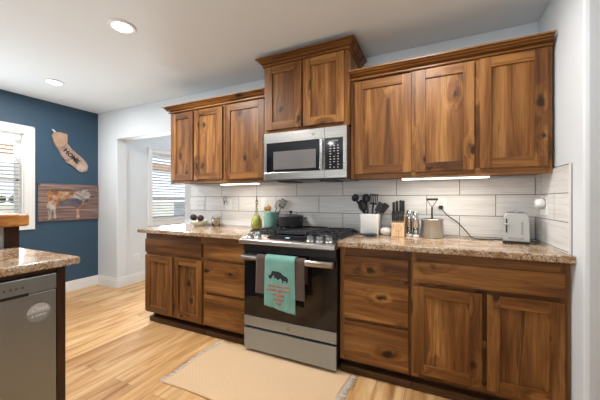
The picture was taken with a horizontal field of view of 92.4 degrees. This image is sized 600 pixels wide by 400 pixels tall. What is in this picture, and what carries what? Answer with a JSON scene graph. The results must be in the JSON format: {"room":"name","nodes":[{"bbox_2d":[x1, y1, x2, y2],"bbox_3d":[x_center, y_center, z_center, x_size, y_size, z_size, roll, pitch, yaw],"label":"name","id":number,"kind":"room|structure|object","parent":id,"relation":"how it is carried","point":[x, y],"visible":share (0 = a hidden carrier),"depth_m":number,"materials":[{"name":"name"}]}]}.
{"room":"kitchen","nodes":[
{"label":"kitchen","id":0,"kind":"room"},
{"bbox_2d":[0,226,18,248],"bbox_3d":[-2.141,0.677,0.982,0.170,1.045,1.748,0,0,25],"label":"wall","id":1,"kind":"structure","parent":0,"point":[9,236],"depth_m":1.70,"materials":[{"name":"wood"}]},
{"bbox_2d":[0,213,28,226],"bbox_3d":[-2.203,0.118,1.021,0.487,0.072,1.765,0,0,25],"label":"bar","id":2,"kind":"object","parent":1,"relation":"on","point":[6,219],"visible":1,"depth_m":1.66,"materials":[{"name":"brown wood"}]},
{"bbox_2d":[0,89,97,281],"bbox_3d":[-4.144,-0.013,1.558,0.120,2.425,5.680,0,0,25],"label":"wall","id":3,"kind":"structure","parent":0,"point":[79,238],"depth_m":3.69,"materials":[{"name":"blue paint"}]},
{"bbox_2d":[0,121,34,229],"bbox_3d":[-3.547,-0.260,2.786,0.150,1.216,1.506,0,0,25],"label":"window","id":4,"kind":"structure","parent":3,"relation":"in","point":[5,127],"depth_m":3.37,"materials":[{"name":"white paint"}]},
{"bbox_2d":[0,132,20,212],"bbox_3d":[-3.537,-0.264,2.781,0.052,0.978,1.270,0,0,25],"label":"window blind","id":5,"kind":"object","parent":4,"relation":"attached to","point":[3,136],"visible":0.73,"depth_m":3.27,"materials":[{"name":"white plastic"}]},
{"bbox_2d":[37,183,97,221],"bbox_3d":[-3.015,0.029,3.780,0.024,0.469,0.685,0,0,25],"label":"picture","id":6,"kind":"object","parent":3,"relation":"attached to","point":[55,202],"visible":1,"depth_m":3.73,"materials":[{"name":"brown wood"}]},
{"bbox_2d":[51,129,87,171],"bbox_3d":[-3.014,-0.633,3.785,0.021,0.514,0.416,0,0,25],"label":"sign","id":7,"kind":"object","parent":3,"relation":"attached to","point":[60,139],"visible":1,"depth_m":3.74,"materials":[{"name":"beige wood"}]},
{"bbox_2d":[65,275,97,292],"bbox_3d":[-4.082,1.133,1.529,0.016,0.135,5.680,0,0,25],"label":"baseboard","id":8,"kind":"structure","parent":3,"relation":"attached to","point":[81,283],"depth_m":3.90,"materials":[{"name":"white paint"}]},
{"bbox_2d":[127,135,184,274],"bbox_3d":[-1.957,-0.013,5.248,0.120,2.425,2.580,0,0,25],"label":"wall","id":9,"kind":"structure","parent":0,"point":[136,149],"depth_m":4.21,"materials":[{"name":"white paint"}]},
{"bbox_2d":[117,271,144,287],"bbox_3d":[-1.914,1.133,5.150,0.041,0.135,2.720,0,0,25],"label":"baseboard","id":10,"kind":"structure","parent":9,"relation":"attached to","point":[137,277],"depth_m":4.11,"materials":[{"name":"white paint"}]},
{"bbox_2d":[135,253,139,261],"bbox_3d":[-2.378,0.835,4.208,0.007,0.118,0.075,0,0,25],"label":"power outlet","id":11,"kind":"object","parent":9,"relation":"attached to","point":[137,255],"visible":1,"depth_m":4.21,"materials":[{"name":"white plastic"}]},
{"bbox_2d":[147,147,184,225],"bbox_3d":[-2.123,-0.205,4.861,0.150,1.200,1.070,0,0,25],"label":"window","id":12,"kind":"structure","parent":9,"relation":"in","point":[150,150],"depth_m":4.42,"materials":[{"name":"white paint"}]},
{"bbox_2d":[153,154,184,218],"bbox_3d":[-2.113,-0.209,4.857,0.052,1.008,0.880,0,0,25],"label":"window blind","id":13,"kind":"object","parent":12,"relation":"attached to","point":[154,155],"visible":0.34,"depth_m":4.67,"materials":[{"name":"white plastic"}]},
{"bbox_2d":[65,280,451,399],"bbox_3d":[-0.185,1.230,1.248,7.800,0.060,8.700,0,0,25],"label":"floor","id":14,"kind":"structure","parent":0,"point":[114,350],"depth_m":2.27,"materials":[{"name":"brown wood"}]},
{"bbox_2d":[0,266,64,399],"bbox_3d":[-1.788,0.759,0.780,0.625,0.882,1.684,0,0,25],"label":"base cabinet","id":15,"kind":"object","parent":14,"relation":"on","point":[60,271],"visible":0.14,"depth_m":1.39,"materials":[{"name":"brown wood"}]},
{"bbox_2d":[0,272,55,399],"bbox_3d":[-1.565,0.721,1.228,0.622,0.758,0.602,0,0,25],"label":"dishwasher","id":16,"kind":"object","parent":15,"relation":"in","point":[27,348],"visible":1,"depth_m":1.27,"materials":[{"name":"grey metal"}]},
{"bbox_2d":[27,303,49,321],"bbox_3d":[-1.187,0.510,1.309,0.002,0.082,0.086,0,0,25],"label":"magnet","id":17,"kind":"object","parent":16,"relation":"attached to","point":[38,312],"visible":1,"depth_m":1.31,"materials":[{"name":"white paint"}]},
{"bbox_2d":[0,247,79,277],"bbox_3d":[-1.765,0.299,0.797,0.663,0.038,1.734,0,0,25],"label":"countertop","id":18,"kind":"structure","parent":15,"relation":"on","point":[14,260],"depth_m":1.35,"materials":[{"name":"stone"}]},
{"bbox_2d":[145,233,209,334],"bbox_3d":[-1.080,0.759,2.932,0.760,0.882,0.540,0,0,25],"label":"base cabinet","id":19,"kind":"object","parent":14,"relation":"on","point":[174,264],"visible":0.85,"depth_m":2.68,"materials":[{"name":"brown wood"}]},
{"bbox_2d":[137,224,269,239],"bbox_3d":[-0.896,0.299,2.829,1.268,0.038,0.607,0,0,25],"label":"countertop","id":20,"kind":"structure","parent":19,"relation":"on","point":[225,232],"depth_m":2.64,"materials":[{"name":"stone"}]},
{"bbox_2d":[190,220,207,225],"bbox_3d":[-1.097,0.249,3.133,0.180,0.062,0.180,0,0,25],"label":"fruit bowl","id":21,"kind":"object","parent":20,"relation":"on","point":[195,223],"visible":0.94,"depth_m":3.07,"materials":[{"name":"white ceramic"}]},
{"bbox_2d":[190,214,196,220],"bbox_3d":[-1.139,0.186,3.086,0.078,0.069,0.071,0,0,-37],"label":"avocado","id":22,"kind":"object","parent":21,"relation":"in","point":[193,217],"visible":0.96,"depth_m":3.06,"materials":[{"name":"black food"}]},
{"bbox_2d":[197,215,203,220],"bbox_3d":[-1.057,0.194,3.059,0.070,0.067,0.079,0,0,29],"label":"avocado","id":23,"kind":"object","parent":21,"relation":"on","point":[200,217],"visible":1,"depth_m":3.03,"materials":[{"name":"black food"}]},
{"bbox_2d":[211,216,219,226],"bbox_3d":[-0.887,0.225,3.040,0.092,0.110,0.092,0,0,25],"label":"storage jar","id":24,"kind":"object","parent":20,"relation":"on","point":[214,222],"visible":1,"depth_m":3.01,"materials":[{"name":"clear glass"}]},
{"bbox_2d":[251,196,261,228],"bbox_3d":[-0.421,0.119,2.797,0.110,0.321,0.110,0,0,25],"label":"oil bottle","id":25,"kind":"object","parent":20,"relation":"on","point":[256,222],"visible":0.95,"depth_m":2.77,"materials":[{"name":"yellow glass"}]},
{"bbox_2d":[264,211,277,227],"bbox_3d":[-0.280,0.197,2.792,0.144,0.167,0.144,0,0,25],"label":"utensil crock","id":26,"kind":"object","parent":20,"relation":"on","point":[270,220],"visible":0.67,"depth_m":2.73,"materials":[{"name":"teal ceramic"}]},
{"bbox_2d":[278,199,286,213],"bbox_3d":[-0.198,0.126,2.782,0.165,0.288,0.009,0,0,21],"label":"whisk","id":27,"kind":"object","parent":26,"relation":"in","point":[280,205],"visible":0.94,"depth_m":2.77,"materials":[{"name":"metal"}]},
{"bbox_2d":[204,237,245,344],"bbox_3d":[-0.525,0.759,2.670,0.463,0.882,0.540,0,0,25],"label":"base cabinet","id":28,"kind":"object","parent":14,"relation":"on","point":[223,264],"visible":0.46,"depth_m":2.43,"materials":[{"name":"brown wood"}]},
{"bbox_2d":[158,341,357,399],"bbox_3d":[-0.283,1.194,1.929,1.216,0.011,0.614,0,0,25],"label":"rug","id":29,"kind":"object","parent":14,"relation":"on","point":[225,370],"visible":1,"depth_m":1.93,"materials":[{"name":"fabric"}]},
{"bbox_2d":[239,225,357,370],"bbox_3d":[0.013,0.719,2.358,0.776,0.962,0.648,0,0,25],"label":"range","id":30,"kind":"object","parent":14,"relation":"on","point":[311,336],"visible":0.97,"depth_m":2.08,"materials":[{"name":"silver metal"}]},
{"bbox_2d":[264,254,297,314],"bbox_3d":[-0.134,0.604,2.092,0.253,0.403,0.078,0,0,25],"label":"dish towel","id":31,"kind":"object","parent":30,"relation":"hanging from","point":[279,281],"visible":0.99,"depth_m":2.06,"materials":[{"name":"fabric"}]},
{"bbox_2d":[268,271,287,282],"bbox_3d":[-0.157,0.551,2.065,0.164,0.080,0.003,0,0,26],"label":"print","id":32,"kind":"object","parent":31,"relation":"on","point":[273,276],"depth_m":2.07},
{"bbox_2d":[255,254,307,301],"bbox_3d":[-0.138,0.556,2.095,0.404,0.293,0.064,0,0,25],"label":"dish towel","id":33,"kind":"object","parent":30,"relation":"hanging from","point":[301,271],"visible":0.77,"depth_m":2.02,"materials":[{"name":"fabric"}]},
{"bbox_2d":[275,211,306,226],"bbox_3d":[-0.083,0.167,2.599,0.234,0.140,0.271,0,0,-26],"label":"lidded pot","id":34,"kind":"object","parent":30,"relation":"on","point":[285,220],"visible":1,"depth_m":2.51,"materials":[{"name":"grey metal"}]},
{"bbox_2d":[253,229,357,239],"bbox_3d":[0.038,0.274,2.411,0.772,0.042,0.532,0,0,25],"label":"cooktop","id":35,"kind":"object","parent":30,"relation":"in","point":[336,234],"depth_m":2.24,"materials":[{"name":"metal"}]},
{"bbox_2d":[340,247,411,388],"bbox_3d":[0.597,0.759,2.140,0.462,0.882,0.540,0,0,25],"label":"base cabinet","id":36,"kind":"object","parent":14,"relation":"on","point":[375,285],"visible":0.84,"depth_m":1.89,"materials":[{"name":"brown wood"}]},
{"bbox_2d":[411,252,569,399],"bbox_3d":[1.155,0.759,1.877,0.769,0.882,0.540,0,0,25],"label":"base cabinet","id":37,"kind":"object","parent":14,"relation":"on","point":[483,328],"visible":0.88,"depth_m":1.63,"materials":[{"name":"brown wood"}]},
{"bbox_2d":[337,232,575,263],"bbox_3d":[0.939,0.299,1.962,1.235,0.038,0.607,0,0,25],"label":"countertop","id":38,"kind":"structure","parent":37,"relation":"on","point":[460,246],"depth_m":1.75,"materials":[{"name":"stone"}]},
{"bbox_2d":[353,233,376,235],"bbox_3d":[0.506,0.268,2.244,0.189,0.023,0.080,0,0,5],"label":"spoon rest","id":39,"kind":"object","parent":38,"relation":"on","point":[364,234],"visible":0.99,"depth_m":2.23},
{"bbox_2d":[360,213,380,235],"bbox_3d":[0.574,0.195,2.344,0.148,0.170,0.148,0,0,25],"label":"utensil holder","id":40,"kind":"object","parent":38,"relation":"on","point":[369,223],"visible":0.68,"depth_m":2.28,"materials":[{"name":"white ceramic"}]},
{"bbox_2d":[352,194,364,213],"bbox_3d":[0.517,0.106,2.359,0.189,0.312,0.039,0,0,25],"label":"ladle","id":41,"kind":"object","parent":40,"relation":"in","point":[355,197],"visible":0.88,"depth_m":2.37,"materials":[{"name":"black plastic"}]},
{"bbox_2d":[358,200,366,213],"bbox_3d":[0.543,0.130,2.373,0.137,0.262,0.025,0,0,33],"label":"serving spoon","id":42,"kind":"object","parent":40,"relation":"in","point":[362,203],"visible":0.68,"depth_m":2.38,"materials":[{"name":"black plastic"}]},
{"bbox_2d":[362,194,369,213],"bbox_3d":[0.551,0.103,2.377,0.033,0.312,0.075,0,0,-43],"label":"serving spoon","id":43,"kind":"object","parent":40,"relation":"in","point":[365,197],"visible":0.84,"depth_m":2.37,"materials":[{"name":"black plastic"}]},
{"bbox_2d":[369,194,377,213],"bbox_3d":[0.601,0.104,2.344,0.072,0.310,0.023,0,0,9],"label":"slotted turner","id":44,"kind":"object","parent":40,"relation":"in","point":[375,195],"visible":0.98,"depth_m":2.34,"materials":[{"name":"black plastic"}]},
{"bbox_2d":[375,202,383,213],"bbox_3d":[0.607,0.136,2.329,0.147,0.251,0.016,0,0,25],"label":"spatula","id":45,"kind":"object","parent":40,"relation":"in","point":[380,205],"visible":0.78,"depth_m":2.31,"materials":[{"name":"black plastic"}]},
{"bbox_2d":[379,203,388,213],"bbox_3d":[0.627,0.142,2.343,0.196,0.242,0.017,0,0,12],"label":"spatula","id":46,"kind":"object","parent":40,"relation":"in","point":[386,206],"visible":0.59,"depth_m":2.33,"materials":[{"name":"black plastic"}]},
{"bbox_2d":[380,227,390,234],"bbox_3d":[0.686,0.248,2.302,0.092,0.064,0.092,0,0,25],"label":"sugar bowl","id":47,"kind":"object","parent":38,"relation":"on","point":[384,230],"visible":0.95,"depth_m":2.27,"materials":[{"name":"white ceramic"}]},
{"bbox_2d":[391,216,405,236],"bbox_3d":[0.770,0.203,2.252,0.094,0.155,0.129,0,0,25],"label":"knife block","id":48,"kind":"object","parent":38,"relation":"on","point":[397,228],"visible":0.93,"depth_m":2.20,"materials":[{"name":"brown wood"}]},
{"bbox_2d":[399,200,401,210],"bbox_3d":[0.787,0.052,2.252,0.018,0.103,0.041,0,0,25],"label":"knife","id":49,"kind":"object","parent":48,"relation":"in","point":[400,201],"visible":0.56,"depth_m":2.24,"materials":[{"name":"metal"}]},
{"bbox_2d":[402,200,404,213],"bbox_3d":[0.806,0.055,2.243,0.018,0.103,0.041,0,0,25],"label":"knife","id":50,"kind":"object","parent":48,"relation":"in","point":[403,201],"visible":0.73,"depth_m":2.23,"materials":[{"name":"metal"}]},
{"bbox_2d":[406,210,411,235],"bbox_3d":[0.855,0.180,2.251,0.046,0.200,0.046,0,0,25],"label":"pepper mill","id":51,"kind":"object","parent":38,"relation":"on","point":[408,212],"visible":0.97,"depth_m":2.23,"materials":[{"name":"silver metal"}]},
{"bbox_2d":[412,211,418,236],"bbox_3d":[0.876,0.182,2.179,0.046,0.195,0.046,0,0,25],"label":"pepper mill","id":52,"kind":"object","parent":38,"relation":"on","point":[415,214],"visible":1,"depth_m":2.16,"materials":[{"name":"silver metal"}]},
{"bbox_2d":[421,218,443,238],"bbox_3d":[0.984,0.210,2.145,0.156,0.140,0.156,0,0,25],"label":"steel canister","id":53,"kind":"object","parent":38,"relation":"on","point":[430,228],"visible":0.98,"depth_m":2.08,"materials":[{"name":"silver metal"}]},
{"bbox_2d":[426,198,437,218],"bbox_3d":[0.984,0.128,2.145,0.090,0.281,0.090,0,0,25],"label":"potato masher","id":54,"kind":"object","parent":53,"relation":"in","point":[427,199],"visible":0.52,"depth_m":2.14,"materials":[{"name":"silver plastic"}]},
{"bbox_2d":[439,205,529,244],"bbox_3d":[1.273,0.161,2.033,0.546,0.238,0.243,0,0,37],"label":"toaster","id":55,"kind":"object","parent":38,"relation":"on","point":[516,226],"visible":1,"depth_m":1.83,"materials":[{"name":"metal"}]},
{"bbox_2d":[0,0,550,113],"bbox_3d":[-0.185,-1.275,1.248,7.800,0.100,8.700,0,0,25],"label":"ceiling","id":56,"kind":"structure","parent":0,"point":[177,48],"depth_m":2.16,"materials":[{"name":"paint"}]},
{"bbox_2d":[43,78,64,85],"bbox_3d":[-2.550,-1.220,2.984,0.176,0.010,0.176,0,0,25],"label":"recessed light","id":57,"kind":"object","parent":56,"relation":"in","point":[47,80],"visible":1,"depth_m":2.98,"materials":[{"name":"white paint"}]},
{"bbox_2d":[107,18,135,33],"bbox_3d":[-1.254,-1.220,2.029,0.176,0.010,0.176,0,0,25],"label":"recessed light","id":58,"kind":"object","parent":56,"relation":"in","point":[120,25],"visible":1,"depth_m":2.02,"materials":[{"name":"white paint"}]},
{"bbox_2d":[98,21,538,277],"bbox_3d":[0.468,-0.013,2.599,7.572,2.425,0.140,0,0,25],"label":"wall","id":59,"kind":"structure","parent":0,"point":[117,127],"depth_m":3.89,"materials":[{"name":"white paint"}]},
{"bbox_2d":[98,275,117,288],"bbox_3d":[-2.673,1.133,3.995,0.427,0.135,0.016,0,0,25],"label":"baseboard","id":60,"kind":"structure","parent":59,"relation":"attached to","point":[111,282],"depth_m":3.98,"materials":[{"name":"white paint"}]},
{"bbox_2d":[197,198,204,208],"bbox_3d":[-1.123,0.038,3.255,0.118,0.118,0.007,0,0,25],"label":"power outlet","id":61,"kind":"object","parent":59,"relation":"attached to","point":[200,201],"visible":1,"depth_m":3.25,"materials":[{"name":"white plastic"}]},
{"bbox_2d":[161,87,267,183],"bbox_3d":[-0.792,-0.563,2.893,1.252,0.794,0.384,0,0,25],"label":"upper cabinet","id":62,"kind":"object","parent":59,"relation":"attached to","point":[219,139],"visible":0.87,"depth_m":2.72,"materials":[{"name":"brown wood"}]},
{"bbox_2d":[220,183,259,184],"bbox_3d":[-0.571,-0.151,2.713,0.430,0.013,0.050,0,0,25],"label":"light","id":63,"kind":"object","parent":62,"relation":"attached to","point":[225,183],"visible":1,"depth_m":2.69,"materials":[{"name":"white paint"}]},
{"bbox_2d":[226,199,231,209],"bbox_3d":[-0.766,0.045,3.087,0.075,0.118,0.007,0,0,25],"label":"power outlet","id":64,"kind":"object","parent":59,"relation":"attached to","point":[229,205],"visible":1,"depth_m":3.08,"materials":[{"name":"white plastic"}]},
{"bbox_2d":[261,198,267,209],"bbox_3d":[-0.359,0.040,2.894,0.075,0.118,0.009,0,0,25],"label":"wall switch","id":65,"kind":"object","parent":59,"relation":"attached to","point":[264,201],"visible":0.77,"depth_m":2.89,"materials":[{"name":"white plastic"}]},
{"bbox_2d":[255,34,366,133],"bbox_3d":[0.097,-0.873,2.443,0.846,0.630,0.438,0,0,25],"label":"upper cabinet","id":66,"kind":"object","parent":59,"relation":"attached to","point":[307,87],"visible":0.92,"depth_m":2.26,"materials":[{"name":"brown wood"}]},
{"bbox_2d":[264,125,358,183],"bbox_3d":[0.105,-0.350,2.416,0.704,0.405,0.460,0,0,25],"label":"microwave","id":67,"kind":"object","parent":66,"relation":"attached to","point":[323,154],"visible":0.99,"depth_m":2.22,"materials":[{"name":"metal"}]},
{"bbox_2d":[190,177,535,240],"bbox_3d":[0.174,0.061,2.654,3.187,0.435,0.012,0,0,25],"label":"backsplash","id":68,"kind":"structure","parent":59,"relation":"attached to","point":[480,206],"depth_m":2.40,"materials":[{"name":"tile"}]},
{"bbox_2d":[436,198,446,213],"bbox_3d":[1.085,0.045,2.213,0.075,0.118,0.007,0,0,25],"label":"power outlet","id":69,"kind":"object","parent":59,"relation":"attached to","point":[441,201],"visible":0.88,"depth_m":2.21,"materials":[{"name":"white plastic"}]},
{"bbox_2d":[349,30,556,179],"bbox_3d":[0.987,-0.559,2.053,1.201,0.802,0.384,0,0,25],"label":"upper cabinet","id":70,"kind":"object","parent":59,"relation":"attached to","point":[484,109],"visible":1,"depth_m":1.88,"materials":[{"name":"brown wood"}]},
{"bbox_2d":[401,175,489,179],"bbox_3d":[0.984,-0.151,1.979,0.540,0.013,0.050,0,0,25],"label":"light","id":71,"kind":"object","parent":70,"relation":"attached to","point":[484,176],"visible":1,"depth_m":1.95,"materials":[{"name":"white paint"}]},
{"bbox_2d":[402,177,488,179],"bbox_3d":[0.984,-0.148,1.979,0.532,0.006,0.044,0,0,25],"label":"diffuser","id":72,"kind":"object","parent":71,"relation":"attached to","point":[420,178],"depth_m":1.97,"materials":[{"name":"beige plastic"}]},
{"bbox_2d":[538,0,599,399],"bbox_3d":[2.598,-0.013,1.135,2.470,2.425,0.690,0,0,25],"label":"wall","id":73,"kind":"structure","parent":0,"point":[576,46],"depth_m":1.39,"materials":[{"name":"white paint"}]},
{"bbox_2d":[540,196,546,214],"bbox_3d":[1.538,0.035,1.818,0.007,0.118,0.118,0,0,25],"label":"power outlet","id":74,"kind":"object","parent":73,"relation":"attached to","point":[543,211],"visible":0.53,"depth_m":1.80,"materials":[{"name":"white plastic"}]},
{"bbox_2d":[534,198,544,207],"bbox_3d":[1.514,0.018,1.830,0.054,0.063,0.117,0,0,25],"label":"night light","id":75,"kind":"object","parent":74,"relation":"attached to","point":[538,202],"visible":1,"depth_m":1.79,"materials":[{"name":"white plastic"}]},
{"bbox_2d":[535,164,567,253],"bbox_3d":[1.506,0.047,1.728,0.012,0.464,0.550,0,0,25],"label":"backsplash","id":76,"kind":"structure","parent":73,"relation":"attached to","point":[551,228],"depth_m":1.66,"materials":[{"name":"tile"}]},
{"bbox_2d":[554,163,572,254],"bbox_3d":[1.433,0.045,1.575,0.013,0.467,0.229,0,0,25],"label":"trim","id":77,"kind":"structure","parent":73,"relation":"attached to","point":[571,163],"depth_m":1.47,"materials":[{"name":"metal"}]},
{"bbox_2d":[568,163,570,254],"bbox_3d":[1.384,0.046,1.476,0.009,0.466,0.008,0,0,25],"label":"trim","id":78,"kind":"structure","parent":73,"relation":"attached to","point":[569,164],"depth_m":1.47,"materials":[{"name":"white paint"}]},
{"label":"outside","id":79,"kind":"structure","parent":0,"visible":0},
{"bbox_2d":[0,206,12,212],"bbox_3d":[-36.316,1.550,33.731,85.520,0.200,150.000,0,0,25],"label":"ground","id":80,"kind":"structure","parent":79,"point":[1,207],"depth_m":49.12,"materials":[{"name":"plant"}]},
{"bbox_2d":[0,195,6,202],"bbox_3d":[-42.641,0.393,40.646,1.835,2.137,1.810,0,0,25],"label":"tree","id":81,"kind":"object","parent":80,"relation":"on","point":[1,199],"visible":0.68,"depth_m":40.59,"materials":[{"name":"green plant"}]},
{"bbox_2d":[153,201,178,215],"bbox_3d":[-5.329,0.755,12.136,0.200,1.390,8.600,0,0,25],"label":"wall","id":82,"kind":"structure","parent":80,"relation":"on","point":[167,207],"depth_m":11.57,"materials":[{"name":"beige paint"}]},
{"bbox_2d":[174,201,184,214],"bbox_3d":[-3.018,0.745,7.645,0.415,1.410,0.450,0,0,25],"label":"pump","id":83,"kind":"object","parent":80,"relation":"on","point":[182,204],"visible":0.04,"depth_m":7.44,"materials":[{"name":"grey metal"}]},
{"bbox_3d":[-2.781,0.345,9.452,0.120,2.210,0.120,0,0,25],"label":"porch post","id":84,"kind":"object","parent":80,"relation":"on","visible":0},
{"bbox_2d":[0,143,170,171],"bbox_3d":[-4.216,-0.850,6.413,0.140,0.180,10.000,0,0,25],"label":"beam","id":85,"kind":"structure","parent":84,"relation":"on","point":[0,143],"depth_m":4.87,"materials":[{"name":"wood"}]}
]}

